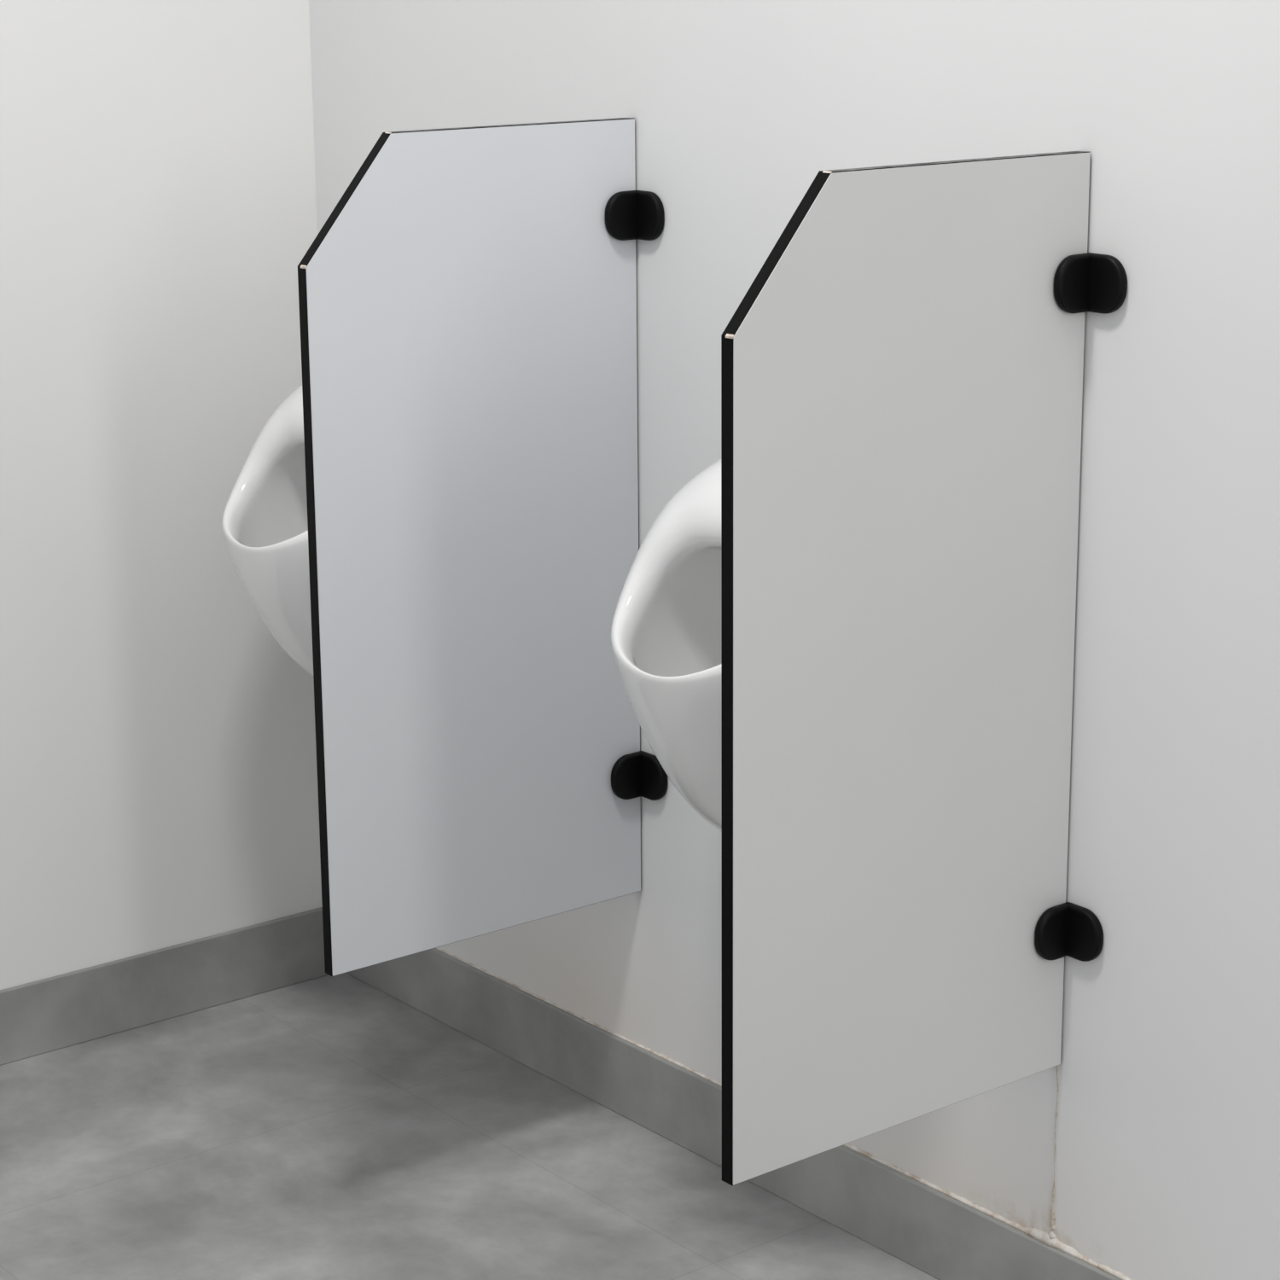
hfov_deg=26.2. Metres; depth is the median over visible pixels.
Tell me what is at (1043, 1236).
trim
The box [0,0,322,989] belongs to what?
wall
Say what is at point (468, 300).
divider
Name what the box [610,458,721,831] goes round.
urinal
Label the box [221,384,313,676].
urinal
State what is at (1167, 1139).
wall
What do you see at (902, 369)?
divider
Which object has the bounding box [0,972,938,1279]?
floor
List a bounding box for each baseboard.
[0,907,327,1064]
[347,948,1121,1279]
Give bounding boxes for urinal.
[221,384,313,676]
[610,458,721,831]
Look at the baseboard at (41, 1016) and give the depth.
3.64 m
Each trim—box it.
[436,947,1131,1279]
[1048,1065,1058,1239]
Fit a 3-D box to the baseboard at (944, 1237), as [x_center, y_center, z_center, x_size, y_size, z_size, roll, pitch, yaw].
[1.232,0.911,1.819,0.009,0.098,5.261,-12,18,-37]
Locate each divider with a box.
[297,117,667,976]
[721,151,1127,1185]
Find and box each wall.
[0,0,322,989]
[308,0,1279,1279]

